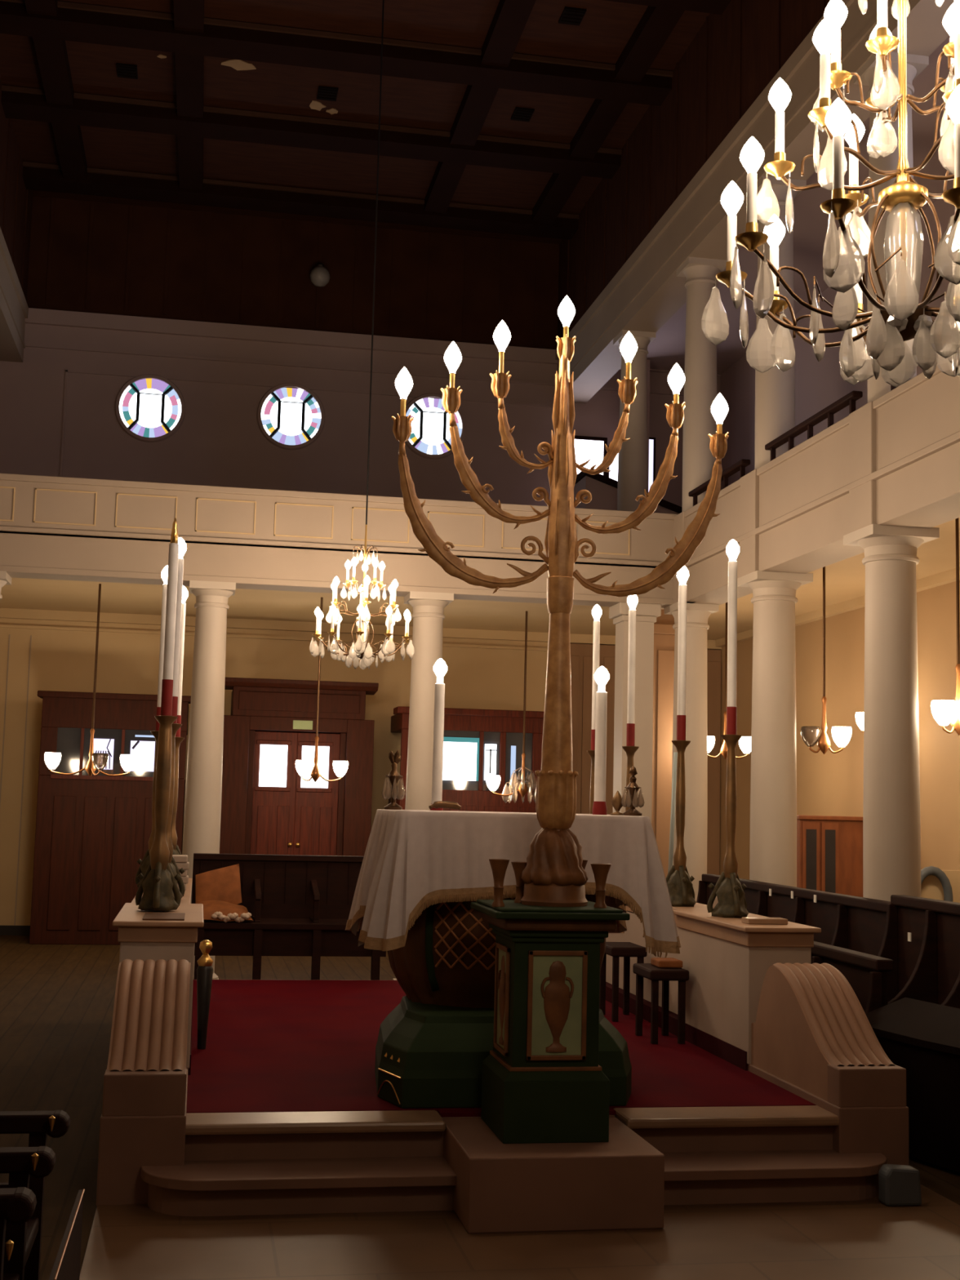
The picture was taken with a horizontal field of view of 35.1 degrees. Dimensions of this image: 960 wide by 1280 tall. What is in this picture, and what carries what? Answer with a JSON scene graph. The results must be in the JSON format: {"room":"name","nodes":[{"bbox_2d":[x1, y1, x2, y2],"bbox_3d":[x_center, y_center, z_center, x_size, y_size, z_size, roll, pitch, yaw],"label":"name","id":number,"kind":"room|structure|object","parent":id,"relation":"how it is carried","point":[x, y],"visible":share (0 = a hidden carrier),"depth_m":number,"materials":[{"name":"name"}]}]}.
{"room":"house of worship","nodes":[
{"label":"house of worship","id":0,"kind":"room"},
{"bbox_2d":[0,74,32,362],"bbox_3d":[-3.308,-4.938,6.894,0.380,1.880,19.700,3,-6,-10],"label":"wall","id":1,"kind":"structure","parent":0,"point":[15,201],"depth_m":15.31,"materials":[{"name":"brown wood"}]},
{"bbox_2d":[0,473,677,608],"bbox_3d":[-1.145,-0.783,12.372,6.240,0.770,0.335,3,-6,-10],"label":"balcony front","id":2,"kind":"structure","parent":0,"point":[103,552],"depth_m":12.15,"materials":[{"name":"beige paint"}]},
{"bbox_2d":[0,486,630,555],"bbox_3d":[-1.417,-0.959,12.200,5.430,0.270,0.010,3,-6,-10],"label":"trim","id":3,"kind":"structure","parent":2,"relation":"attached to","point":[36,489],"depth_m":12.15,"materials":[{"name":"paint"}]},
{"bbox_2d":[0,195,719,925],"bbox_3d":[-2.049,-0.763,16.860,9.800,8.000,0.220,3,-6,-10],"label":"wall","id":4,"kind":"structure","parent":0,"point":[220,441],"depth_m":16.88,"materials":[{"name":"paint"}]},
{"bbox_2d":[0,924,30,935],"bbox_3d":[-5.795,2.990,15.654,2.330,0.100,0.030,3,-6,-10],"label":"baseboard","id":5,"kind":"structure","parent":4,"relation":"attached to","point":[5,930],"depth_m":15.81,"materials":[{"name":"black wood"}]},
{"bbox_2d":[0,634,31,925],"bbox_3d":[-5.689,1.428,15.845,1.772,3.050,0.012,3,-6,-10],"label":"trim","id":6,"kind":"structure","parent":4,"relation":"attached to","point":[9,634],"depth_m":16.01,"materials":[{"name":"beige paint"}]},
{"bbox_2d":[29,690,191,945],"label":"door","id":7,"kind":"structure","parent":4,"relation":"in","point":[91,833],"depth_m":15.15,"materials":[{"name":"brown wood"}]},
{"bbox_2d":[115,374,185,442],"bbox_3d":[-3.617,-2.546,16.638,0.760,0.760,0.040,3,-6,-10],"label":"window","id":8,"kind":"structure","parent":4,"relation":"in","point":[149,408],"depth_m":16.64,"materials":[{"name":"paint"}]},
{"bbox_2d":[257,382,324,449],"bbox_3d":[-2.106,-2.497,16.913,0.760,0.760,0.040,3,-6,-10],"label":"window","id":9,"kind":"structure","parent":4,"relation":"in","point":[288,418],"depth_m":16.92,"materials":[{"name":"paint"}]},
{"bbox_2d":[219,677,378,856],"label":"door","id":10,"kind":"structure","parent":4,"relation":"in","point":[268,808],"depth_m":15.62,"materials":[{"name":"brown wood"}]},
{"bbox_2d":[310,262,329,287],"bbox_3d":[-1.797,-4.122,17.041,0.230,0.310,0.239,3,-6,-10],"label":"globe lamp","id":11,"kind":"object","parent":4,"relation":"attached to","point":[319,275],"visible":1,"depth_m":16.96,"materials":[{"name":"white glass"}]},
{"bbox_2d":[0,608,721,650],"bbox_3d":[-2.039,-0.102,16.641,9.800,0.200,0.080,3,-6,-10],"label":"trim","id":12,"kind":"structure","parent":4,"relation":"attached to","point":[6,613],"depth_m":16.59,"materials":[{"name":"paint"}]},
{"bbox_2d":[25,307,720,476],"bbox_3d":[-1.277,-1.896,17.002,8.330,3.120,0.050,3,-6,-10],"label":"trim","id":13,"kind":"structure","parent":4,"relation":"attached to","point":[36,316],"depth_m":16.95,"materials":[{"name":"paint"}]},
{"bbox_2d":[404,393,466,459],"bbox_3d":[-0.532,-2.427,17.198,0.760,0.760,0.040,3,-6,-10],"label":"window","id":14,"kind":"structure","parent":4,"relation":"in","point":[429,437],"depth_m":17.20,"materials":[{"name":"paint"}]},
{"bbox_2d":[388,706,543,813],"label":"door","id":15,"kind":"structure","parent":4,"relation":"in","point":[478,744],"depth_m":15.94,"materials":[{"name":"brown wood"}]},
{"bbox_2d":[574,435,607,475],"bbox_3d":[1.220,-1.894,17.475,0.490,0.920,0.031,3,-6,-10],"label":"window","id":16,"kind":"structure","parent":4,"relation":"in","point":[586,447],"depth_m":17.52,"materials":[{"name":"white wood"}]},
{"bbox_2d":[648,437,655,492],"bbox_3d":[1.974,-1.916,17.617,0.120,0.890,0.031,3,-6,-10],"label":"window","id":17,"kind":"structure","parent":4,"relation":"in","point":[651,440],"depth_m":17.64,"materials":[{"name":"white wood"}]},
{"bbox_2d":[0,0,731,244],"bbox_3d":[-0.217,-5.727,7.599,6.740,0.310,19.800,3,-6,-10],"label":"ceiling","id":18,"kind":"structure","parent":0,"point":[223,113],"depth_m":14.13,"materials":[{"name":"brown wood"}]},
{"bbox_2d":[115,62,137,79],"bbox_3d":[-3.189,-5.139,13.703,0.180,0.029,0.240,3,-6,-10],"label":"ceiling vent","id":19,"kind":"object","parent":18,"relation":"in","point":[123,70],"visible":1,"depth_m":13.67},
{"bbox_2d":[316,85,338,101],"bbox_3d":[-1.413,-5.059,14.046,0.180,0.029,0.240,3,-6,-10],"label":"ceiling vent","id":20,"kind":"object","parent":18,"relation":"in","point":[324,93],"visible":1,"depth_m":14.01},
{"bbox_2d":[309,0,413,668],"bbox_3d":[-0.756,-2.580,10.857,0.744,5.600,0.757,3,-6,-10],"label":"chandelier","id":21,"kind":"object","parent":18,"relation":"hanging from","point":[363,619],"visible":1,"depth_m":10.60,"materials":[{"name":"brown metal"}]},
{"bbox_2d":[357,621,368,649],"bbox_3d":[-0.820,-0.021,10.583,0.072,0.230,0.072,5,-7,-33],"label":"crystal vase","id":22,"kind":"object","parent":21,"relation":"on","point":[366,624],"depth_m":10.59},
{"bbox_2d":[511,106,534,121],"bbox_3d":[0.403,-4.979,14.373,0.180,0.029,0.240,3,-6,-10],"label":"ceiling vent","id":23,"kind":"object","parent":18,"relation":"in","point":[524,114],"visible":1,"depth_m":14.34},
{"bbox_2d":[558,6,586,26],"bbox_3d":[0.764,-5.164,12.559,0.180,0.029,0.240,3,-6,-10],"label":"ceiling vent","id":24,"kind":"object","parent":18,"relation":"in","point":[570,15],"visible":1,"depth_m":12.53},
{"bbox_2d":[701,0,959,386],"bbox_3d":[0.869,-3.320,3.158,0.744,5.685,0.757,3,-6,-10],"label":"chandelier","id":25,"kind":"object","parent":18,"relation":"hanging from","point":[904,322],"visible":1,"depth_m":2.86,"materials":[{"name":"brown metal"}]},
{"bbox_2d":[883,203,923,305],"bbox_3d":[0.804,-0.719,2.880,0.072,0.230,0.072,0,-6,12],"label":"crystal vase","id":26,"kind":"object","parent":25,"relation":"on","point":[903,208],"depth_m":2.89,"materials":[{"name":"glass"}]},
{"bbox_2d":[0,935,959,1279],"bbox_3d":[-0.346,2.275,6.705,10.200,0.126,20.100,3,-6,-10],"label":"floor","id":27,"kind":"structure","parent":0,"point":[866,1239],"depth_m":5.33,"materials":[{"name":"stone"}]},
{"bbox_2d":[0,1186,36,1279],"bbox_3d":[-1.528,1.379,2.599,1.410,0.736,0.395,3,-6,-10],"label":"pew","id":28,"kind":"object","parent":27,"relation":"on","point":[17,1205],"visible":1,"depth_m":2.88,"materials":[{"name":"brown wood"}]},
{"bbox_2d":[0,1146,56,1279],"bbox_3d":[-1.612,1.434,3.038,1.410,0.715,0.395,3,-6,-10],"label":"pew","id":29,"kind":"object","parent":27,"relation":"on","point":[39,1162],"visible":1,"depth_m":3.31,"materials":[{"name":"brown wood"}]},
{"bbox_2d":[0,1110,70,1279],"bbox_3d":[-1.698,1.485,3.476,1.410,0.704,0.395,3,-6,-10],"label":"pew","id":30,"kind":"object","parent":27,"relation":"on","point":[38,1124],"visible":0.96,"depth_m":3.75,"materials":[{"name":"brown wood"}]},
{"bbox_2d":[48,1188,84,1279],"bbox_3d":[-0.897,1.545,3.253,0.014,0.576,0.800,3,-6,-10],"label":"panel","id":31,"kind":"object","parent":27,"relation":"on","point":[66,1266],"visible":1,"depth_m":3.35,"materials":[{"name":"brown wood"}]},
{"bbox_2d":[96,878,204,1205],"bbox_3d":[-1.656,1.833,7.869,0.390,0.948,4.635,3,-6,-10],"label":"wall","id":32,"kind":"structure","parent":27,"relation":"on","point":[143,1118],"depth_m":5.81,"materials":[{"name":"paint"}]},
{"bbox_2d":[135,565,168,887],"bbox_3d":[-1.913,0.511,9.151,0.207,1.945,0.208,4,-7,-24],"label":"candlestick","id":33,"kind":"object","parent":32,"relation":"on","point":[144,864],"visible":0.41,"depth_m":9.14,"materials":[{"name":"brown metal"}]},
{"bbox_2d":[135,517,181,911],"bbox_3d":[-1.493,0.341,7.294,0.210,1.890,0.208,4,-7,-25],"label":"candlestick","id":34,"kind":"object","parent":32,"relation":"on","point":[157,886],"visible":1,"depth_m":7.24,"materials":[{"name":"brown metal"}]},
{"bbox_2d":[142,912,185,920],"bbox_3d":[-1.424,1.248,6.840,0.180,0.006,0.350,3,-6,-10],"label":"mat","id":35,"kind":"object","parent":32,"relation":"on","point":[148,916],"visible":1,"depth_m":6.79,"materials":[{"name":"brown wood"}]},
{"bbox_2d":[146,537,186,899],"bbox_3d":[-1.634,0.409,8.129,0.207,1.945,0.208,4,-7,-24],"label":"candlestick","id":36,"kind":"object","parent":32,"relation":"on","point":[182,545],"visible":0.32,"depth_m":8.13,"materials":[{"name":"brown metal"}]},
{"bbox_2d":[170,586,188,854],"bbox_3d":[-1.992,0.604,10.036,0.207,1.945,0.208,4,-7,-24],"label":"candlestick","id":37,"kind":"object","parent":32,"relation":"on","point":[178,740],"visible":0.31,"depth_m":10.03,"materials":[{"name":"brown metal"}]},
{"bbox_2d":[182,580,235,979],"bbox_3d":[-2.186,1.137,12.010,0.360,3.185,0.360,3,-6,-10],"label":"column","id":38,"kind":"structure","parent":27,"relation":"on","point":[203,789],"depth_m":11.96,"materials":[{"name":"paint"}]},
{"bbox_2d":[191,853,386,980],"bbox_3d":[-1.334,2.060,10.586,1.360,1.090,0.490,3,-6,-10],"label":"bench","id":39,"kind":"object","parent":27,"relation":"on","point":[298,904],"visible":0.72,"depth_m":10.70,"materials":[{"name":"brown wood"}]},
{"bbox_2d":[195,863,253,922],"bbox_3d":[-1.766,1.746,10.468,0.399,0.385,0.441,3,-6,-10],"label":"leather cushion","id":40,"kind":"object","parent":39,"relation":"on","point":[219,890],"visible":0.96,"depth_m":10.58,"materials":[{"name":"leather"}]},
{"bbox_2d":[315,979,363,980],"bbox_3d":[-0.275,2.247,8.229,2.580,0.268,4.449,3,-6,-10],"label":"platform","id":41,"kind":"object","parent":27,"relation":"on","point":[316,980],"visible":0.02,"depth_m":10.36,"materials":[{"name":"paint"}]},
{"bbox_2d":[186,979,816,1116],"bbox_3d":[-0.251,2.094,8.136,2.580,0.015,4.370,3,-6,-10],"label":"carpet","id":42,"kind":"object","parent":41,"relation":"on","point":[272,1045],"visible":0.46,"depth_m":7.17,"materials":[{"name":"carpet"}]},
{"bbox_2d":[196,939,213,1048],"bbox_3d":[-1.338,1.715,7.345,0.080,0.518,0.079,3,-6,-10],"label":"stand","id":43,"kind":"object","parent":42,"relation":"on","point":[204,970],"visible":1,"depth_m":7.32,"materials":[{"name":"black metal"}]},
{"bbox_2d":[374,893,631,1108],"bbox_3d":[0.095,1.353,6.661,1.129,1.163,1.030,3,-6,-10],"label":"desk","id":44,"kind":"object","parent":42,"relation":"on","point":[431,1049],"visible":0.38,"depth_m":6.28,"materials":[{"name":"green paint"}]},
{"bbox_2d":[386,893,605,1008],"bbox_3d":[0.070,1.226,6.796,0.972,0.810,0.780,3,-6,-10],"label":"table base","id":45,"kind":"object","parent":44,"relation":"in","point":[446,959],"depth_m":6.44,"materials":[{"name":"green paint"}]},
{"bbox_2d":[345,808,680,958],"bbox_3d":[0.118,1.064,6.747,1.378,0.588,1.038,3,-6,-10],"label":"tablecloth","id":46,"kind":"object","parent":44,"relation":"on","point":[414,860],"visible":0.82,"depth_m":6.35,"materials":[{"name":"white fabric"}]},
{"bbox_2d":[382,749,405,809],"bbox_3d":[-0.389,0.632,6.865,0.102,0.270,0.089,5,-7,-29],"label":"ornament","id":47,"kind":"object","parent":46,"relation":"on","point":[393,792],"visible":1,"depth_m":6.84,"materials":[{"name":"brown metal"}]},
{"bbox_2d":[430,658,447,810],"bbox_3d":[-0.190,0.432,6.973,0.065,0.700,0.065,3,-6,-10],"label":"candle","id":48,"kind":"object","parent":46,"relation":"on","point":[440,668],"visible":0.81,"depth_m":6.96,"materials":[{"name":"wax"}]},
{"bbox_2d":[428,800,461,809],"bbox_3d":[-0.158,0.748,6.850,0.148,0.040,0.036,2,-6,-6],"label":"bundle","id":49,"kind":"object","parent":46,"relation":"on","point":[438,804],"visible":1,"depth_m":6.84,"materials":[{"name":"brown fabric"}]},
{"bbox_2d":[591,666,609,814],"bbox_3d":[0.544,0.450,6.822,0.070,0.668,0.070,3,-6,-10],"label":"candle","id":50,"kind":"object","parent":46,"relation":"on","point":[602,676],"visible":0.99,"depth_m":6.80,"materials":[{"name":"wax"}]},
{"bbox_2d":[610,790,623,815],"bbox_3d":[0.611,0.723,6.734,0.063,0.110,0.063,3,-6,-10],"label":"finial","id":51,"kind":"object","parent":46,"relation":"on","point":[616,801],"visible":1,"depth_m":6.72,"materials":[{"name":"gold metal"}]},
{"bbox_2d":[621,765,644,815],"bbox_3d":[0.676,0.666,6.701,0.102,0.220,0.089,5,-7,-29],"label":"ornament","id":52,"kind":"object","parent":46,"relation":"on","point":[632,799],"visible":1,"depth_m":6.68,"materials":[{"name":"brown metal"}]},
{"bbox_2d":[599,942,647,1022],"bbox_3d":[0.816,1.971,8.761,0.210,0.416,0.340,3,-6,-10],"label":"stool","id":53,"kind":"object","parent":42,"relation":"on","point":[615,949],"visible":0.67,"depth_m":8.65,"materials":[{"name":"brown wood"}]},
{"bbox_2d":[632,963,688,1044],"bbox_3d":[0.949,1.911,7.984,0.210,0.376,0.340,3,-6,-10],"label":"stool","id":54,"kind":"object","parent":42,"relation":"on","point":[651,972],"visible":0.96,"depth_m":7.85,"materials":[{"name":"brown wood"}]},
{"bbox_2d":[650,957,682,968],"bbox_3d":[0.985,1.704,8.002,0.130,0.038,0.160,3,-6,-10],"label":"closed book","id":55,"kind":"object","parent":54,"relation":"on","point":[661,962],"visible":1,"depth_m":7.93,"materials":[{"name":"brown leather"}]},
{"bbox_2d":[392,591,453,980],"bbox_3d":[-0.461,1.213,12.322,0.360,3.185,0.360,3,-6,-10],"label":"column","id":56,"kind":"structure","parent":27,"relation":"on","point":[428,616],"depth_m":12.30,"materials":[{"name":"paint"}]},
{"bbox_2d":[140,1105,886,1233],"bbox_3d":[0.205,1.977,5.698,2.900,0.278,0.730,3,-6,-10],"label":"steps","id":57,"kind":"structure","parent":27,"relation":"on","point":[652,1158],"depth_m":5.65,"materials":[{"name":"paint"}]},
{"bbox_2d":[470,899,630,1143],"bbox_3d":[0.251,1.447,5.827,0.510,0.850,0.540,3,-6,-10],"label":"pedestal","id":58,"kind":"object","parent":57,"relation":"on","point":[544,1081],"visible":0.99,"depth_m":5.64,"materials":[{"name":"green paint"}]},
{"bbox_2d":[488,858,509,906],"bbox_3d":[0.070,0.914,5.705,0.080,0.175,0.079,3,-6,-10],"label":"goblet","id":59,"kind":"object","parent":58,"relation":"on","point":[499,866],"visible":1,"depth_m":5.69,"materials":[{"name":"brown metal"}]},
{"bbox_2d":[511,862,526,902],"bbox_3d":[0.160,0.950,5.943,0.080,0.157,0.079,3,-6,-10],"label":"goblet","id":60,"kind":"object","parent":58,"relation":"on","point":[518,867],"visible":0.71,"depth_m":5.92,"materials":[{"name":"brown metal"}]},
{"bbox_2d":[391,295,728,906],"bbox_3d":[0.323,-0.184,6.008,1.380,2.435,0.264,3,-6,-18],"label":"candelabrum","id":61,"kind":"object","parent":58,"relation":"on","point":[553,875],"visible":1,"depth_m":5.99,"materials":[{"name":"brown metal"}]},
{"bbox_2d":[535,773,576,829],"bbox_3d":[0.297,0.635,5.919,0.159,0.225,0.163,3,-6,-10],"label":"stem","id":62,"kind":"object","parent":61,"relation":"on","point":[556,793],"depth_m":5.86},
{"bbox_2d":[590,863,611,907],"bbox_3d":[0.459,0.936,5.775,0.080,0.165,0.079,3,-6,-10],"label":"goblet","id":63,"kind":"object","parent":58,"relation":"on","point":[600,871],"visible":1,"depth_m":5.76,"materials":[{"name":"brown metal"}]},
{"bbox_2d":[608,602,661,822],"bbox_3d":[1.269,1.290,12.635,0.360,3.182,0.350,3,-6,-10],"label":"square pillar","id":64,"kind":"structure","parent":27,"relation":"on","point":[646,614],"depth_m":12.61,"materials":[{"name":"paint"}]},
{"bbox_2d":[664,602,719,901],"bbox_3d":[1.737,1.295,12.578,0.366,3.184,0.366,3,-6,-10],"label":"column","id":65,"kind":"structure","parent":27,"relation":"on","point":[697,614],"depth_m":12.52,"materials":[{"name":"paint"}]},
{"bbox_2d":[605,902,909,1165],"bbox_3d":[1.170,1.957,8.380,0.380,0.948,4.635,3,-6,-10],"label":"wall","id":66,"kind":"structure","parent":27,"relation":"on","point":[757,1002],"depth_m":6.81,"materials":[{"name":"paint"}]},
{"bbox_2d":[586,604,601,813],"bbox_3d":[0.819,0.723,10.576,0.207,1.960,0.208,4,-7,-24],"label":"candlestick","id":67,"kind":"object","parent":66,"relation":"on","point":[597,611],"visible":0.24,"depth_m":10.61,"materials":[{"name":"brown metal"}]},
{"bbox_2d":[622,595,639,811],"bbox_3d":[0.982,0.648,9.694,0.207,1.930,0.208,4,-7,-24],"label":"candlestick","id":68,"kind":"object","parent":66,"relation":"on","point":[630,748],"visible":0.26,"depth_m":9.72,"materials":[{"name":"brown metal"}]},
{"bbox_2d":[667,751,677,873],"bbox_3d":[1.181,1.133,9.302,0.062,0.889,0.028,3,-6,-10],"label":"pole","id":69,"kind":"object","parent":66,"relation":"on","point":[675,753],"visible":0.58,"depth_m":9.30,"materials":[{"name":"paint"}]},
{"bbox_2d":[666,565,696,906],"bbox_3d":[1.171,0.534,8.677,0.207,1.950,0.208,4,-7,-24],"label":"candlestick","id":70,"kind":"object","parent":66,"relation":"on","point":[678,881],"visible":0.88,"depth_m":8.64,"materials":[{"name":"brown metal"}]},
{"bbox_2d":[706,539,749,918],"bbox_3d":[1.323,0.443,7.855,0.208,1.957,0.208,4,-7,-23],"label":"candlestick","id":71,"kind":"object","parent":66,"relation":"on","point":[728,889],"visible":0.99,"depth_m":7.81,"materials":[{"name":"brown metal"}]},
{"bbox_2d":[742,917,787,924],"bbox_3d":[1.379,1.360,7.343,0.200,0.026,0.100,3,-6,-10],"label":"book","id":72,"kind":"object","parent":66,"relation":"on","point":[774,921],"visible":1,"depth_m":7.30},
{"bbox_2d":[737,570,813,887],"bbox_3d":[2.099,1.118,10.844,0.420,3.184,0.420,3,-6,-10],"label":"column","id":73,"kind":"structure","parent":27,"relation":"on","point":[773,784],"depth_m":10.77,"materials":[{"name":"paint"}]},
{"bbox_2d":[696,874,890,955],"bbox_3d":[1.802,2.101,9.829,0.500,1.000,3.240,3,-6,-10],"label":"pew","id":74,"kind":"object","parent":27,"relation":"on","point":[855,923],"visible":0.23,"depth_m":9.29,"materials":[{"name":"brown wood"}]},
{"bbox_2d":[796,814,862,897],"bbox_3d":[2.931,2.243,13.034,0.629,1.455,0.550,3,-6,-10],"label":"cabinet","id":75,"kind":"object","parent":27,"relation":"on","point":[829,848],"visible":0.34,"depth_m":12.82,"materials":[{"name":"orange wood"}]},
{"bbox_2d":[811,941,893,1013],"bbox_3d":[1.540,2.059,8.559,0.350,0.800,2.840,3,-6,-10],"label":"pew","id":76,"kind":"object","parent":27,"relation":"on","point":[866,974],"visible":0.15,"depth_m":7.43,"materials":[{"name":"brown wood"}]},
{"bbox_2d":[843,524,939,901],"bbox_3d":[2.442,0.929,8.995,0.420,3.184,0.420,3,-6,-10],"label":"column","id":77,"kind":"structure","parent":27,"relation":"on","point":[891,818],"depth_m":8.93,"materials":[{"name":"paint"}]},
{"bbox_2d":[878,1164,921,1205],"bbox_3d":[1.615,2.094,5.830,0.149,0.143,0.080,3,-6,-10],"label":"speaker box","id":78,"kind":"object","parent":27,"relation":"on","point":[898,1184],"visible":1,"depth_m":5.79,"materials":[{"name":"plastic"}]},
{"bbox_2d":[865,997,959,1172],"bbox_3d":[2.273,1.917,6.238,0.445,0.625,1.953,5,-7,-27],"label":"pew","id":79,"kind":"object","parent":27,"relation":"on","point":[921,1037],"visible":0.57,"depth_m":6.53,"materials":[{"name":"brown wood"}]},
{"bbox_2d":[877,894,959,1008],"bbox_3d":[2.174,1.866,7.776,0.480,1.050,0.940,3,-6,-10],"label":"pew","id":80,"kind":"object","parent":27,"relation":"on","point":[922,935],"visible":0.32,"depth_m":7.82,"materials":[{"name":"brown wood"}]},
{"bbox_2d":[920,866,952,902],"bbox_3d":[2.998,2.079,10.053,0.300,1.150,0.060,3,-6,-10],"label":"arch","id":81,"kind":"object","parent":27,"relation":"on","point":[939,873],"visible":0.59,"depth_m":10.09,"materials":[{"name":"metal"}]},
{"bbox_2d":[920,869,959,902],"bbox_3d":[3.279,2.115,10.179,0.750,1.120,0.050,3,-6,-10],"label":"wall","id":82,"kind":"structure","parent":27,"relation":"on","point":[931,887],"depth_m":10.16,"materials":[{"name":"paint"}]},
{"bbox_2d":[0,517,959,639],"bbox_3d":[0.635,-1.202,7.242,7.980,0.120,19.700,3,-6,-10],"label":"ceiling","id":83,"kind":"structure","parent":0,"point":[23,593],"depth_m":15.00,"materials":[{"name":"paint"}]},
{"bbox_2d":[44,583,136,777],"bbox_3d":[-3.511,0.349,13.770,0.818,1.779,0.462,3,-6,-10],"label":"pendant lamp","id":84,"kind":"object","parent":83,"relation":"hanging from","point":[98,762],"visible":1,"depth_m":13.84,"materials":[{"name":"brown metal"}]},
{"bbox_2d":[295,597,348,782],"bbox_3d":[-1.501,0.479,14.546,0.510,1.774,0.226,1,-6,6],"label":"pendant lamp","id":85,"kind":"object","parent":83,"relation":"hanging from","point":[303,766],"visible":1,"depth_m":14.45,"materials":[{"name":"brown metal"}]},
{"bbox_2d":[485,611,536,803],"bbox_3d":[0.353,0.663,15.126,0.576,1.926,0.419,3,-6,-10],"label":"pendant lamp","id":86,"kind":"object","parent":83,"relation":"hanging from","point":[493,782],"visible":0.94,"depth_m":15.03,"materials":[{"name":"brown metal"}]},
{"bbox_2d":[573,471,682,514],"bbox_3d":[1.684,-1.016,16.669,1.290,1.555,0.680,3,-6,-10],"label":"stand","id":87,"kind":"object","parent":83,"relation":"on","point":[602,489],"visible":0.11,"depth_m":16.36,"materials":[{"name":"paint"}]},
{"bbox_2d":[613,329,656,511],"bbox_3d":[1.496,-1.702,14.864,0.354,2.636,0.354,3,-6,-10],"label":"column","id":88,"kind":"structure","parent":83,"relation":"on","point":[633,454],"depth_m":14.78,"materials":[{"name":"paint"}]},
{"bbox_2d":[676,257,726,511],"bbox_3d":[1.868,-1.907,12.858,0.354,2.636,0.354,3,-6,-10],"label":"column","id":89,"kind":"structure","parent":83,"relation":"on","point":[700,354],"depth_m":12.78,"materials":[{"name":"paint"}]},
{"bbox_2d":[706,602,751,759],"bbox_3d":[2.279,0.362,13.977,0.505,1.477,0.147,1,-6,7],"label":"pendant lamp","id":90,"kind":"object","parent":83,"relation":"hanging from","point":[744,742],"visible":0.66,"depth_m":13.89,"materials":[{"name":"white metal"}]},
{"bbox_2d":[746,175,806,469],"bbox_3d":[2.178,-2.079,11.186,0.354,2.636,0.354,3,-6,-10],"label":"column","id":91,"kind":"structure","parent":83,"relation":"on","point":[775,388],"depth_m":11.09,"materials":[{"name":"paint"}]},
{"bbox_2d":[800,566,851,754],"bbox_3d":[2.625,0.118,11.502,0.379,1.501,0.156,0,-6,14],"label":"pendant lamp","id":92,"kind":"object","parent":83,"relation":"hanging from","point":[842,735],"visible":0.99,"depth_m":11.42,"materials":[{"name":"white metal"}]},
{"bbox_2d":[853,51,928,403],"bbox_3d":[2.526,-2.271,9.307,0.354,2.636,0.354,3,-6,-10],"label":"column","id":93,"kind":"structure","parent":83,"relation":"on","point":[916,64],"depth_m":9.25,"materials":[{"name":"paint"}]},
{"bbox_2d":[930,518,959,735],"bbox_3d":[2.931,-0.138,9.303,0.319,1.444,0.198,-3,-7,33],"label":"pendant lamp","id":94,"kind":"object","parent":83,"relation":"hanging from","point":[944,712],"visible":0.98,"depth_m":9.27,"materials":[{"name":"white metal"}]},
{"bbox_2d":[570,643,720,875],"bbox_3d":[1.788,1.722,17.154,1.925,3.310,0.090,3,-6,-10],"label":"wall","id":95,"kind":"structure","parent":0,"point":[581,655],"depth_m":17.15,"materials":[{"name":"paint"}]},
{"bbox_2d":[646,359,649,493],"bbox_3d":[1.804,-1.680,17.372,0.140,3.080,0.400,3,-6,-10],"label":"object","id":96,"kind":"structure","parent":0,"point":[647,360],"depth_m":17.29,"materials":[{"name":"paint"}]},
{"bbox_2d":[651,608,675,878],"bbox_3d":[1.755,1.343,14.130,0.461,3.420,0.160,3,-6,-10],"label":"wall partition","id":97,"kind":"structure","parent":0,"point":[664,632],"depth_m":14.12,"materials":[{"name":"paint"}]},
{"bbox_2d":[555,0,954,403],"bbox_3d":[2.846,-4.667,8.007,0.380,1.880,19.700,3,-6,-10],"label":"wall","id":98,"kind":"structure","parent":0,"point":[735,53],"depth_m":12.71,"materials":[{"name":"brown wood"}]},
{"bbox_2d":[646,35,954,373],"bbox_3d":[3.829,-4.216,8.143,1.640,0.140,19.700,3,-6,-10],"label":"wall","id":99,"kind":"structure","parent":0,"point":[811,223],"depth_m":13.68,"materials":[{"name":"paint"}]},
{"bbox_2d":[672,355,959,604],"bbox_3d":[3.143,-1.399,5.530,0.375,0.750,15.400,3,-6,-10],"label":"wall","id":100,"kind":"structure","parent":0,"point":[895,460],"depth_m":9.52,"materials":[{"name":"beige paint"}]},
{"bbox_2d":[688,458,750,506],"bbox_3d":[1.872,-1.203,11.934,0.070,0.170,1.270,3,-6,-10],"label":"handrail","id":101,"kind":"object","parent":100,"relation":"on","point":[740,465],"visible":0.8,"depth_m":11.73,"materials":[{"name":"brown wood"}]},
{"bbox_2d":[764,391,862,461],"bbox_3d":[2.206,-1.388,10.129,0.070,0.170,1.500,3,-6,-10],"label":"handrail","id":102,"kind":"object","parent":100,"relation":"on","point":[850,399],"visible":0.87,"depth_m":10.04,"materials":[{"name":"brown wood"}]},
{"bbox_2d":[883,324,959,391],"bbox_3d":[2.546,-1.575,8.299,0.070,0.170,1.400,3,-6,-10],"label":"handrail","id":103,"kind":"object","parent":100,"relation":"on","point":[904,366],"visible":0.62,"depth_m":8.76,"materials":[{"name":"brown wood"}]},
{"bbox_2d":[719,186,959,879],"bbox_3d":[4.625,-0.887,8.052,0.220,6.700,19.900,3,-6,-10],"label":"wall","id":104,"kind":"structure","parent":0,"point":[828,784],"depth_m":14.26,"materials":[{"name":"paint"}]},
{"bbox_2d":[715,566,959,647],"bbox_3d":[4.527,-0.938,7.875,0.080,0.080,19.580,3,-6,-10],"label":"trim","id":105,"kind":"structure","parent":104,"relation":"attached to","point":[948,576],"depth_m":13.97,"materials":[{"name":"paint"}]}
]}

